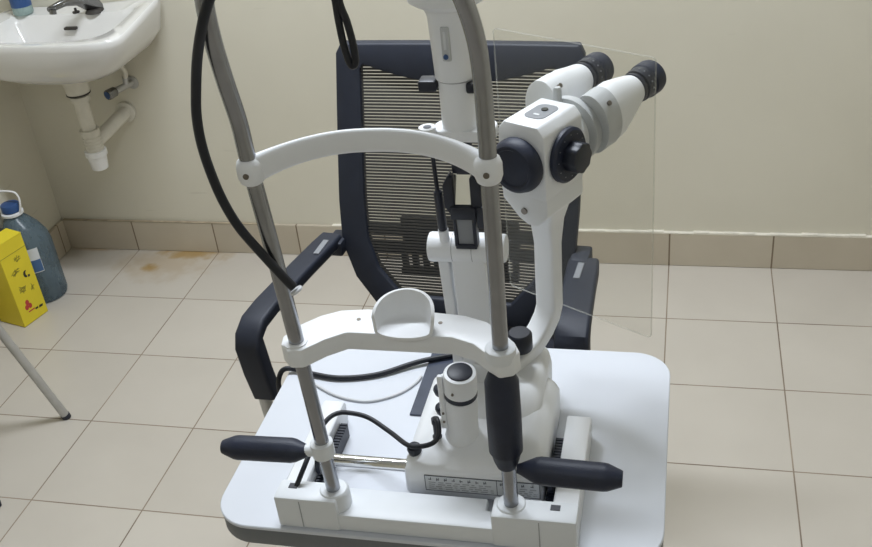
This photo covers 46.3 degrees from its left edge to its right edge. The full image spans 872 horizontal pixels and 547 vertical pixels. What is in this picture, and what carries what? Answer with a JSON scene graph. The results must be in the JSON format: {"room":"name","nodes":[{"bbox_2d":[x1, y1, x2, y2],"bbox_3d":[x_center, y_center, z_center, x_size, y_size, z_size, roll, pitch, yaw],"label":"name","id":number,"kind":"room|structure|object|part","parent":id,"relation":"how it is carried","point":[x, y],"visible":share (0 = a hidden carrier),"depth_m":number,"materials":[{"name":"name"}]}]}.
{"room":"examination room","nodes":[
{"label":"examination room","id":0,"kind":"room"},
{"bbox_2d":[0,80,60,230],"bbox_3d":[-1.946,-0.100,1.111,0.100,2.750,4.400,2,32,13],"label":"wall","id":1,"kind":"structure","parent":0,"point":[22,169],"depth_m":3.34,"materials":[{"name":"beige paint"}]},
{"bbox_2d":[49,220,70,259],"bbox_3d":[-1.766,1.023,1.781,0.012,0.113,4.388,2,32,13],"label":"baseboard","id":2,"kind":"structure","parent":1,"relation":"attached to","point":[58,233],"depth_m":3.54,"materials":[{"name":"beige tile"}]},
{"bbox_2d":[0,248,871,546],"bbox_3d":[-0.022,1.166,1.431,3.775,0.100,4.600,2,32,13],"label":"floor","id":3,"kind":"structure","parent":0,"point":[770,425],"depth_m":2.72,"materials":[{"name":"beige tile"}]},
{"bbox_2d":[0,228,47,326],"bbox_3d":[-1.324,0.007,3.168,0.109,0.302,0.100,11,35,26],"label":"box","id":4,"kind":"object","parent":3,"relation":"on","point":[22,301],"visible":1,"depth_m":3.15,"materials":[{"name":"yellow plastic"}]},
{"bbox_2d":[0,190,66,302],"bbox_3d":[-1.299,-0.095,3.254,0.142,0.383,0.142,2,32,13],"label":"water jug","id":5,"kind":"object","parent":3,"relation":"on","point":[37,239],"visible":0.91,"depth_m":3.22,"materials":[{"name":"blue plastic"}]},
{"bbox_3d":[-1.333,-0.224,3.180,0.092,0.080,0.013,4,33,17],"label":"carry handle","id":6,"kind":"part","parent":5,"relation":"part of","materials":[{"name":"white plastic"}]},
{"bbox_2d":[31,259,43,272],"bbox_3d":[-1.267,-0.023,3.223,0.043,0.042,0.004,-17,33,-17],"label":"print","id":7,"kind":"object","parent":5,"relation":"attached to","point":[37,264],"depth_m":3.23},
{"bbox_2d":[0,324,70,506],"bbox_3d":[-1.244,0.266,2.557,0.398,0.492,0.373,2,32,13],"label":"stool","id":8,"kind":"object","parent":3,"relation":"on","point":[5,338],"visible":1,"depth_m":2.66,"materials":[{"name":"metal"}]},
{"bbox_3d":[-1.069,0.223,2.632,0.125,0.429,0.023,-26,37,-29],"label":"leg","id":9,"kind":"part","parent":8,"relation":"part of","materials":[{"name":"silver metal"}]},
{"bbox_2d":[235,40,598,417],"bbox_3d":[0.013,0.126,2.028,0.643,1.037,0.526,4,33,17],"label":"office chair","id":10,"kind":"object","parent":3,"relation":"on","point":[411,59],"visible":0.48,"depth_m":2.02,"materials":[{"name":"fabric"}]},
{"bbox_3d":[-0.250,0.289,2.230,0.030,0.601,0.443,4,33,17],"label":"leg","id":11,"kind":"part","parent":10,"relation":"part of","materials":[{"name":"silver metal"}]},
{"bbox_3d":[-0.278,0.081,2.023,0.056,0.179,0.357,8,34,22],"label":"armrest","id":12,"kind":"part","parent":10,"relation":"part of","materials":[{"name":"plastic"}]},
{"bbox_3d":[0.042,-0.178,2.025,0.402,0.442,0.145,4,33,17],"label":"backrest","id":13,"kind":"part","parent":10,"relation":"part of","materials":[{"name":"black fabric"}]},
{"bbox_3d":[0.042,-0.175,2.028,0.496,0.531,0.193,4,33,17],"label":"backrest frame","id":14,"kind":"part","parent":10,"relation":"part of","materials":[{"name":"plastic"}]},
{"bbox_3d":[0.010,0.203,2.020,0.450,0.063,0.430,4,33,17],"label":"seat","id":15,"kind":"part","parent":10,"relation":"part of","materials":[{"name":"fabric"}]},
{"bbox_3d":[0.265,0.104,1.894,0.064,0.167,0.256,2,32,14],"label":"armrest","id":16,"kind":"part","parent":10,"relation":"part of","materials":[{"name":"plastic"}]},
{"bbox_2d":[220,348,669,546],"bbox_3d":[0.061,0.534,1.659,0.601,0.720,0.429,2,32,13],"label":"table","id":17,"kind":"object","parent":3,"relation":"on","point":[625,395],"visible":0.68,"depth_m":1.45,"materials":[{"name":"white laminate"}]},
{"bbox_2d":[276,354,452,391],"bbox_3d":[-0.089,0.215,1.657,0.331,0.173,0.056,-4,32,4],"label":"cable","id":18,"kind":"object","parent":17,"relation":"on","point":[282,370],"visible":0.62,"depth_m":1.60,"materials":[{"name":"black rubber"}]},
{"bbox_2d":[315,375,421,402],"bbox_3d":[-0.112,0.180,1.571,0.180,0.004,0.060,-3,32,6],"label":"cord","id":19,"kind":"object","parent":17,"relation":"on","point":[420,376],"visible":0.91,"depth_m":1.56,"materials":[{"name":"white plastic"}]},
{"bbox_2d":[194,0,622,546],"bbox_3d":[-0.038,-0.058,1.169,0.507,0.815,0.241,2,32,13],"label":"slit lamp headrest frame","id":20,"kind":"object","parent":17,"relation":"on","point":[403,319],"visible":1,"depth_m":1.20,"materials":[{"name":"white plastic"}]},
{"bbox_2d":[191,0,296,290],"bbox_3d":[-0.207,-0.134,1.035,0.093,0.376,0.042,2,32,13],"label":"power cable","id":21,"kind":"object","parent":20,"relation":"hanging from","point":[206,6],"visible":1,"depth_m":1.06,"materials":[{"name":"black rubber"}]},
{"bbox_2d":[290,285,301,295],"bbox_3d":[-0.156,0.019,1.141,0.014,0.010,0.016,2,32,13],"label":"cable tie","id":22,"kind":"object","parent":20,"relation":"attached to","point":[297,289],"visible":1,"depth_m":1.14,"materials":[{"name":"white plastic"}]},
{"bbox_2d":[331,0,358,69],"bbox_3d":[-0.089,-0.261,0.920,0.017,0.166,0.018,2,32,13],"label":"cable","id":23,"kind":"object","parent":20,"relation":"hanging from","point":[341,17],"visible":1,"depth_m":0.95,"materials":[{"name":"black rubber"}]},
{"bbox_2d":[294,410,440,485],"bbox_3d":[-0.096,0.214,1.369,0.203,0.062,0.112,-9,31,-4],"label":"cable","id":24,"kind":"object","parent":20,"relation":"attached to","point":[328,418],"visible":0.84,"depth_m":1.34,"materials":[{"name":"black rubber"}]},
{"bbox_2d":[371,288,433,340],"bbox_3d":[-0.036,0.048,1.196,0.076,0.040,0.054,2,32,13],"label":"chin rest","id":25,"kind":"object","parent":20,"relation":"on","point":[403,314],"depth_m":1.20,"materials":[{"name":"white plastic"}]},
{"bbox_3d":[-0.012,0.312,1.315,0.388,0.028,0.053,2,32,13],"label":"rail","id":26,"kind":"part","parent":20,"relation":"part of","materials":[{"name":"white plastic"}]},
{"bbox_3d":[0.080,0.170,1.194,0.042,0.145,0.041,2,32,13],"label":"height knob","id":27,"kind":"part","parent":20,"relation":"part of","materials":[{"name":"black plastic"}]},
{"bbox_2d":[410,353,453,415],"bbox_3d":[0.064,0.166,1.563,0.173,0.003,0.177,2,32,13],"label":"plate","id":28,"kind":"object","parent":17,"relation":"on","point":[434,368],"visible":0.24,"depth_m":1.57,"materials":[{"name":"grey metal"}]},
{"bbox_2d":[315,0,666,500],"bbox_3d":[0.096,-0.114,1.254,0.577,0.784,0.279,-28,38,-31],"label":"lamp","id":29,"kind":"object","parent":17,"relation":"on","point":[571,114],"visible":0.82,"depth_m":1.31,"materials":[{"name":"white plastic"}]},
{"bbox_3d":[-0.028,0.232,1.348,0.020,0.017,0.020,2,32,13],"label":"lock knob","id":30,"kind":"part","parent":29,"relation":"part of","materials":[{"name":"black plastic"}]},
{"bbox_3d":[-0.009,-0.222,1.191,0.022,0.014,0.022,2,32,13],"label":"aperture knob","id":31,"kind":"part","parent":29,"relation":"part of","materials":[{"name":"black plastic"}]},
{"bbox_3d":[0.005,0.159,1.395,0.018,0.017,0.018,2,32,13],"label":"lock knob","id":32,"kind":"part","parent":29,"relation":"part of","materials":[{"name":"black plastic"}]},
{"bbox_3d":[0.008,0.182,1.369,0.018,0.017,0.018,2,32,13],"label":"lock knob","id":33,"kind":"part","parent":29,"relation":"part of","materials":[{"name":"black plastic"}]},
{"bbox_3d":[0.003,-0.102,1.256,0.013,0.112,0.012,2,32,13],"label":"lever rod","id":34,"kind":"part","parent":29,"relation":"part of","materials":[{"name":"black plastic"}]},
{"bbox_2d":[453,173,470,204],"bbox_3d":[0.033,-0.103,1.244,0.027,0.037,0.014,2,32,13],"label":"mirror","id":35,"kind":"object","parent":29,"relation":"attached to","point":[461,181],"depth_m":1.24,"materials":[{"name":"beige glass"}]},
{"bbox_3d":[0.041,-0.215,1.172,0.012,0.013,0.018,2,32,13],"label":"filter knob","id":36,"kind":"part","parent":29,"relation":"part of","materials":[{"name":"black plastic"}]},
{"bbox_3d":[0.060,0.277,1.325,0.152,0.026,0.001,2,32,13],"label":"label plate","id":37,"kind":"part","parent":29,"relation":"part of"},
{"bbox_3d":[0.116,0.092,1.407,0.035,0.028,0.035,2,32,13],"label":"clamp knob","id":38,"kind":"part","parent":29,"relation":"part of","materials":[{"name":"black plastic"}]},
{"bbox_3d":[0.132,-0.202,1.275,0.040,0.001,0.046,2,32,13],"label":"panel","id":39,"kind":"part","parent":29,"relation":"part of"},
{"bbox_3d":[0.133,0.005,1.376,0.065,0.284,0.138,21,41,37],"label":"microscope arm","id":40,"kind":"part","parent":29,"relation":"part of","materials":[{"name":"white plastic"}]},
{"bbox_3d":[0.176,-0.145,1.270,0.019,0.041,0.041,20,40,36],"label":"dial knob","id":41,"kind":"part","parent":29,"relation":"part of","materials":[{"name":"black plastic"}]},
{"bbox_2d":[0,0,871,234],"bbox_3d":[0.318,-1.232,2.537,3.775,2.750,0.100,2,32,13],"label":"wall","id":42,"kind":"structure","parent":0,"point":[760,121],"depth_m":2.97,"materials":[{"name":"beige paint"}]},
{"bbox_2d":[0,0,160,170],"bbox_3d":[-1.080,-0.554,3.050,0.545,0.548,0.367,2,32,13],"label":"basin","id":43,"kind":"object","parent":42,"relation":"attached to","point":[71,44],"visible":0.99,"depth_m":2.98,"materials":[{"name":"ceramic"}]},
{"bbox_2d":[9,0,33,15],"bbox_3d":[-1.258,-0.869,3.041,0.061,0.190,0.061,2,32,13],"label":"soap bottle","id":44,"kind":"object","parent":43,"relation":"on","point":[19,7],"visible":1,"depth_m":3.06,"materials":[{"name":"blue plastic"}]},
{"bbox_2d":[47,0,103,14],"bbox_3d":[-1.045,-0.788,2.993,0.099,0.098,0.189,2,32,13],"label":"tap","id":45,"kind":"object","parent":43,"relation":"on","point":[84,7],"depth_m":3.01,"materials":[{"name":"silver metal"}]},
{"bbox_2d":[84,146,108,170],"bbox_3d":[-1.059,-0.358,3.193,0.068,0.064,0.068,2,32,13],"label":"drain pipe","id":46,"kind":"object","parent":43,"relation":"on","point":[96,156],"depth_m":3.17,"materials":[{"name":"white plastic"}]},
{"bbox_2d":[104,67,138,99],"bbox_3d":[-0.983,-0.618,3.148,0.052,0.140,0.112,13,37,29],"label":"angle valve","id":47,"kind":"object","parent":42,"relation":"attached to","point":[131,82],"visible":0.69,"depth_m":3.17,"materials":[{"name":"silver metal"}]},
{"bbox_3d":[-1.004,-0.557,3.153,0.033,0.033,0.035,16,38,32],"label":"valve handle","id":48,"kind":"part","parent":47,"relation":"part of","materials":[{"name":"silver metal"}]},
{"bbox_2d":[63,218,256,224],"bbox_3d":[-0.941,-0.177,3.471,0.738,0.003,0.012,2,32,13],"label":"trim","id":49,"kind":"structure","parent":42,"relation":"attached to","point":[70,219],"depth_m":3.47,"materials":[{"name":"beige tile"}]},
{"bbox_2d":[61,219,871,270],"bbox_3d":[0.433,-0.085,3.178,3.575,0.113,0.012,2,32,13],"label":"baseboard","id":50,"kind":"structure","parent":42,"relation":"attached to","point":[786,252],"depth_m":3.13,"materials":[{"name":"beige tile"}]},
{"bbox_2d":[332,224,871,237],"bbox_3d":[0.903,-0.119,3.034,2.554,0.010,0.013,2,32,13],"label":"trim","id":51,"kind":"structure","parent":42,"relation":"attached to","point":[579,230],"depth_m":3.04,"materials":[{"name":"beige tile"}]}
]}

